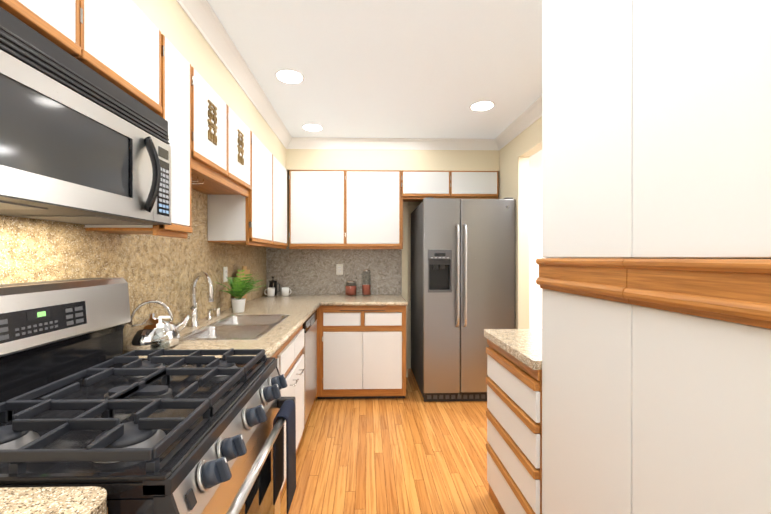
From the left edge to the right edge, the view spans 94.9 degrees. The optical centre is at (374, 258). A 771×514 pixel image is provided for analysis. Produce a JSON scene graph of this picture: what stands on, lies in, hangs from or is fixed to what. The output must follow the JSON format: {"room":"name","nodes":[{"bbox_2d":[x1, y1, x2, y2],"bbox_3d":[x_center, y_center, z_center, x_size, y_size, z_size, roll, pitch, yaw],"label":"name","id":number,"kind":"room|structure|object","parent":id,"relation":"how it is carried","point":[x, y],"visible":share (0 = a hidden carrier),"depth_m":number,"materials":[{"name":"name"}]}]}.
{"room":"kitchen","nodes":[
{"label":"kitchen","id":0,"kind":"room"},
{"bbox_2d":[0,486,106,513],"bbox_3d":[-0.766,0.423,-0.249,0.668,0.035,1.738,0,0,-1],"label":"countertop","id":1,"kind":"structure","parent":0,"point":[89,499],"depth_m":0.59,"materials":[{"name":"stone"}]},
{"bbox_2d":[208,0,541,138],"bbox_3d":[0.793,-1.218,1.377,4.060,0.060,5.930,0,0,-1],"label":"ceiling","id":2,"kind":"structure","parent":0,"point":[402,68],"depth_m":2.14,"materials":[{"name":"white paint"}]},
{"bbox_2d":[132,0,287,175],"bbox_3d":[-0.983,-1.036,1.164,0.300,0.303,5.380,0,0,-1],"label":"soffit","id":3,"kind":"structure","parent":2,"relation":"attached to","point":[171,21],"depth_m":1.78,"materials":[{"name":"beige paint"}]},
{"bbox_2d":[176,0,291,148],"bbox_3d":[-0.792,-1.140,1.018,0.074,0.095,5.080,0,0,-1],"label":"crown molding","id":4,"kind":"structure","parent":3,"relation":"attached to","point":[204,18],"depth_m":2.02,"materials":[{"name":"white paint"}]},
{"bbox_2d":[275,69,304,83],"bbox_3d":[-0.554,-1.188,2.324,0.192,0.004,0.192,0,0,-1],"label":"recessed light","id":5,"kind":"object","parent":2,"relation":"in","point":[289,76],"visible":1,"depth_m":2.31,"materials":[{"name":"white glass"}]},
{"bbox_2d":[302,124,322,131],"bbox_3d":[-0.563,-1.189,3.234,0.192,0.004,0.192,0,0,-1],"label":"recessed light","id":6,"kind":"object","parent":2,"relation":"in","point":[313,127],"visible":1,"depth_m":3.22,"materials":[{"name":"white"}]},
{"bbox_2d":[288,149,498,175],"bbox_3d":[0.192,-1.041,3.730,2.160,0.303,0.300,0,0,-1],"label":"soffit","id":7,"kind":"structure","parent":2,"relation":"attached to","point":[298,159],"depth_m":3.58,"materials":[{"name":"beige paint"}]},
{"bbox_2d":[292,137,491,149],"bbox_3d":[0.196,-1.144,3.543,1.980,0.095,0.074,0,0,-1],"label":"crown molding","id":8,"kind":"structure","parent":7,"relation":"attached to","point":[297,142],"depth_m":3.54,"materials":[{"name":"white paint"}]},
{"bbox_2d":[470,101,494,111],"bbox_3d":[0.846,-1.188,2.774,0.192,0.004,0.192,0,0,-1],"label":"recessed light","id":9,"kind":"object","parent":2,"relation":"in","point":[482,106],"visible":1,"depth_m":2.77,"materials":[{"name":"white"}]},
{"bbox_2d":[280,368,499,513],"bbox_3d":[0.793,1.342,1.382,4.060,0.060,5.930,0,0,-1],"label":"floor","id":10,"kind":"structure","parent":0,"point":[412,452],"depth_m":2.31,"materials":[{"name":"brown wood"}]},
{"bbox_2d":[0,278,295,513],"bbox_3d":[-0.701,0.695,1.021,0.801,1.235,0.769,0,0,-1],"label":"range","id":11,"kind":"object","parent":10,"relation":"on","point":[85,401],"visible":1,"depth_m":0.94,"materials":[{"name":"black metal"}]},
{"bbox_2d":[273,399,295,513],"bbox_3d":[-0.321,0.704,1.276,0.051,0.336,0.137,0,0,-1],"label":"hanging towel","id":12,"kind":"object","parent":11,"relation":"hanging from","point":[287,411],"visible":1,"depth_m":1.26,"materials":[{"name":"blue fabric"}]},
{"bbox_2d":[272,324,303,496],"bbox_3d":[-0.802,0.874,1.970,0.644,0.874,1.103,0,0,-1],"label":"base cabinet","id":13,"kind":"object","parent":10,"relation":"on","point":[288,355],"depth_m":2.18,"materials":[{"name":"white laminate"}]},
{"bbox_2d":[123,295,327,356],"bbox_3d":[-0.814,0.417,2.637,0.696,0.035,2.445,0,0,-1],"label":"countertop","id":14,"kind":"structure","parent":13,"relation":"on","point":[300,310],"depth_m":2.24,"materials":[{"name":"stone"}]},
{"bbox_2d":[123,300,190,351],"bbox_3d":[-0.994,0.294,1.592,0.239,0.213,0.224,0,0,-1],"label":"kettle","id":15,"kind":"object","parent":14,"relation":"on","point":[137,335],"visible":0.9,"depth_m":1.53,"materials":[{"name":"silver metal"}]},
{"bbox_2d":[150,316,169,349],"bbox_3d":[-0.893,0.322,1.479,0.077,0.159,0.074,0,0,-1],"label":"soap bottle","id":16,"kind":"object","parent":14,"relation":"on","point":[160,324],"visible":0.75,"depth_m":1.48,"materials":[{"name":"clear glass"}]},
{"bbox_2d":[187,272,213,326],"bbox_3d":[-0.998,0.238,2.057,0.198,0.324,0.200,0,0,-1],"label":"faucet","id":17,"kind":"object","parent":14,"relation":"on","point":[193,321],"visible":1,"depth_m":2.06,"materials":[{"name":"silver metal"}]},
{"bbox_2d":[206,308,215,319],"bbox_3d":[-1.054,0.361,2.292,0.069,0.077,0.042,0,0,-1],"label":"soap pump","id":18,"kind":"object","parent":14,"relation":"on","point":[209,317],"visible":1,"depth_m":2.29,"materials":[{"name":"silver metal"}]},
{"bbox_2d":[215,307,219,316],"bbox_3d":[-1.075,0.369,2.425,0.036,0.062,0.036,0,0,-1],"label":"soap dispenser","id":19,"kind":"object","parent":14,"relation":"on","point":[217,312],"visible":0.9,"depth_m":2.41,"materials":[{"name":"silver metal"}]},
{"bbox_2d":[180,315,289,339],"bbox_3d":[-0.785,0.484,2.102,0.409,0.176,0.744,0,0,-1],"label":"sink","id":20,"kind":"object","parent":14,"relation":"in","point":[243,327],"visible":0.27,"depth_m":2.08,"materials":[{"name":"silver metal"}]},
{"bbox_2d":[216,270,265,312],"bbox_3d":[-0.974,0.241,2.642,0.324,0.315,0.362,0,0,-1],"label":"plant","id":21,"kind":"object","parent":14,"relation":"on","point":[240,288],"visible":1,"depth_m":2.58,"materials":[{"name":"green plant"}]},
{"bbox_2d":[234,266,249,303],"bbox_3d":[-1.106,0.232,2.965,0.056,0.334,0.270,0,0,-1],"label":"cutting board","id":22,"kind":"object","parent":14,"relation":"on","point":[246,271],"visible":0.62,"depth_m":2.98,"materials":[{"name":"brown wood"}]},
{"bbox_2d":[264,287,274,296],"bbox_3d":[-1.084,0.352,3.675,0.105,0.089,0.080,0,0,-1],"label":"mug","id":23,"kind":"object","parent":14,"relation":"on","point":[270,291],"visible":1,"depth_m":3.65,"materials":[{"name":"white ceramic"}]},
{"bbox_2d":[269,277,279,295],"bbox_3d":[-1.059,0.297,3.771,0.126,0.199,0.086,0,0,-1],"label":"press","id":24,"kind":"object","parent":14,"relation":"on","point":[273,283],"visible":0.71,"depth_m":3.74,"materials":[{"name":"black glass"}]},
{"bbox_2d":[281,287,290,295],"bbox_3d":[-0.918,0.352,3.709,0.108,0.089,0.080,0,0,-1],"label":"mug","id":25,"kind":"object","parent":14,"relation":"on","point":[285,291],"visible":1,"depth_m":3.68,"materials":[{"name":"white ceramic"}]},
{"bbox_2d":[303,310,316,423],"bbox_3d":[-0.801,0.883,2.827,0.614,0.853,0.592,0,0,-1],"label":"dishwasher","id":26,"kind":"object","parent":10,"relation":"on","point":[310,355],"visible":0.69,"depth_m":2.73,"materials":[{"name":"grey"}]},
{"bbox_2d":[317,306,405,398],"bbox_3d":[-0.124,0.871,3.540,0.820,0.874,0.625,0,0,-1],"label":"base cabinet","id":27,"kind":"object","parent":10,"relation":"on","point":[361,352],"visible":1,"depth_m":3.23,"materials":[{"name":"white laminate"}]},
{"bbox_2d":[324,294,407,305],"bbox_3d":[-0.083,0.415,3.537,0.758,0.035,0.676,0,0,-1],"label":"countertop","id":28,"kind":"structure","parent":27,"relation":"on","point":[374,299],"depth_m":3.33,"materials":[{"name":"stone"}]},
{"bbox_2d":[345,281,356,295],"bbox_3d":[-0.248,0.319,3.763,0.124,0.155,0.124,0,0,-1],"label":"jar","id":29,"kind":"object","parent":28,"relation":"on","point":[351,290],"visible":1,"depth_m":3.72,"materials":[{"name":"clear glass"}]},
{"bbox_2d":[362,270,370,295],"bbox_3d":[-0.084,0.259,3.777,0.096,0.275,0.096,0,0,-1],"label":"jar","id":30,"kind":"object","parent":28,"relation":"on","point":[366,289],"visible":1,"depth_m":3.74,"materials":[{"name":"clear glass"}]},
{"bbox_2d":[411,197,514,401],"bbox_3d":[0.851,0.379,3.647,0.835,1.857,1.042,0,0,-1],"label":"fridge","id":31,"kind":"object","parent":10,"relation":"on","point":[462,274],"visible":0.9,"depth_m":3.19,"materials":[{"name":"grey metal"}]},
{"bbox_2d":[486,339,541,513],"bbox_3d":[0.967,0.875,1.687,0.694,0.874,0.587,0,0,-1],"label":"drawers","id":32,"kind":"object","parent":10,"relation":"on","point":[514,432],"visible":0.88,"depth_m":1.60,"materials":[{"name":"white laminate"}]},
{"bbox_2d":[484,329,541,369],"bbox_3d":[0.965,0.419,1.698,0.697,0.035,0.612,0,0,-1],"label":"countertop","id":33,"kind":"structure","parent":32,"relation":"on","point":[524,346],"depth_m":1.69,"materials":[{"name":"stone"}]},
{"bbox_2d":[536,0,770,513],"bbox_3d":[1.006,0.067,-0.045,0.691,2.496,2.865,0,0,-1],"label":"pantry","id":34,"kind":"object","parent":10,"relation":"on","point":[653,280],"visible":1,"depth_m":0.83,"materials":[{"name":"white laminate"}]},
{"bbox_2d":[286,150,541,376],"bbox_3d":[0.785,0.057,4.080,3.960,2.500,0.430,0,0,-1],"label":"wall","id":35,"kind":"structure","parent":0,"point":[535,232],"depth_m":3.89,"materials":[{"name":"white paint"}]},
{"bbox_2d":[268,247,401,294],"bbox_3d":[-0.430,-0.048,3.857,1.458,0.889,0.020,0,0,-1],"label":"backsplash","id":36,"kind":"structure","parent":35,"relation":"attached to","point":[305,271],"depth_m":3.85,"materials":[{"name":"stone"}]},
{"bbox_2d":[336,264,342,274],"bbox_3d":[-0.375,0.122,3.844,0.072,0.116,0.008,0,0,-1],"label":"electrical outlet","id":37,"kind":"object","parent":36,"relation":"attached to","point":[339,269],"visible":1,"depth_m":3.84,"materials":[{"name":"white plastic"}]},
{"bbox_2d":[289,170,404,249],"bbox_3d":[-0.285,-0.505,3.700,1.145,0.764,0.295,0,0,-1],"label":"upper cabinet","id":38,"kind":"object","parent":35,"relation":"attached to","point":[345,209],"depth_m":3.55,"materials":[{"name":"white laminate"}]},
{"bbox_2d":[405,171,497,201],"bbox_3d":[0.765,-0.757,3.722,0.991,0.259,0.295,0,0,-1],"label":"upper cabinet","id":39,"kind":"object","parent":35,"relation":"attached to","point":[419,185],"depth_m":3.58,"materials":[{"name":"white laminate"}]},
{"bbox_2d":[498,116,541,328],"bbox_3d":[1.374,0.062,1.367,0.100,2.500,5.680,0,0,-1],"label":"wall","id":40,"kind":"structure","parent":0,"point":[517,152],"depth_m":3.16,"materials":[{"name":"beige paint"}]},
{"bbox_2d":[492,95,541,149],"bbox_3d":[1.293,-1.140,1.063,0.074,0.095,5.080,0,0,-1],"label":"crown molding","id":41,"kind":"structure","parent":40,"relation":"attached to","point":[532,113],"depth_m":3.04,"materials":[{"name":"white paint"}]},
{"bbox_3d":[-1.182,0.062,1.162,0.100,2.500,5.580,0,0,-1],"label":"wall","id":42,"kind":"structure","parent":0,"visible":0},
{"bbox_2d":[0,0,167,115],"bbox_3d":[-0.957,-0.720,0.970,0.295,0.323,0.780,0,0,-1],"label":"upper cabinet","id":43,"kind":"object","parent":42,"relation":"attached to","point":[115,39],"depth_m":1.09,"materials":[{"name":"white laminate"}]},
{"bbox_2d":[0,7,171,224],"bbox_3d":[-0.908,-0.325,0.980,0.392,0.401,0.760,0,0,-1],"label":"microwave","id":44,"kind":"object","parent":43,"relation":"attached to","point":[82,143],"visible":1,"depth_m":0.92,"materials":[{"name":"grey metal"}]},
{"bbox_2d":[0,188,267,332],"bbox_3d":[-1.125,-0.043,1.362,0.020,0.889,4.978,0,0,-1],"label":"backsplash","id":45,"kind":"structure","parent":42,"relation":"attached to","point":[163,269],"depth_m":1.71,"materials":[{"name":"stone"}]},
{"bbox_2d":[223,267,227,281],"bbox_3d":[-1.139,0.124,2.713,0.008,0.116,0.072,0,0,-1],"label":"electrical outlet","id":46,"kind":"object","parent":45,"relation":"attached to","point":[225,273],"visible":0.98,"depth_m":2.70,"materials":[{"name":"white plastic"}]},
{"bbox_2d":[85,41,199,235],"bbox_3d":[-0.968,-0.501,1.488,0.295,0.764,0.251,0,0,-1],"label":"upper cabinet","id":47,"kind":"object","parent":42,"relation":"attached to","point":[183,118],"depth_m":1.50,"materials":[{"name":"white laminate"}]},
{"bbox_2d":[200,76,255,195],"bbox_3d":[-0.979,-0.664,2.004,0.295,0.439,0.818,0,0,-1],"label":"upper cabinet","id":48,"kind":"object","parent":42,"relation":"attached to","point":[214,141],"depth_m":2.00,"materials":[{"name":"white laminate"}]},
{"bbox_2d":[191,174,203,183],"bbox_3d":[-0.996,-0.368,1.766,0.205,0.091,0.205,0,0,-1],"label":"stemware rack","id":49,"kind":"object","parent":48,"relation":"hanging from","point":[196,181],"visible":0.1,"depth_m":1.80,"materials":[{"name":"brown wood"}]},
{"bbox_2d":[208,137,287,247],"bbox_3d":[-1.000,-0.504,2.975,0.295,0.764,1.159,0,0,-1],"label":"upper cabinet","id":50,"kind":"object","parent":42,"relation":"attached to","point":[260,220],"depth_m":2.61,"materials":[{"name":"white laminate"}]}
]}

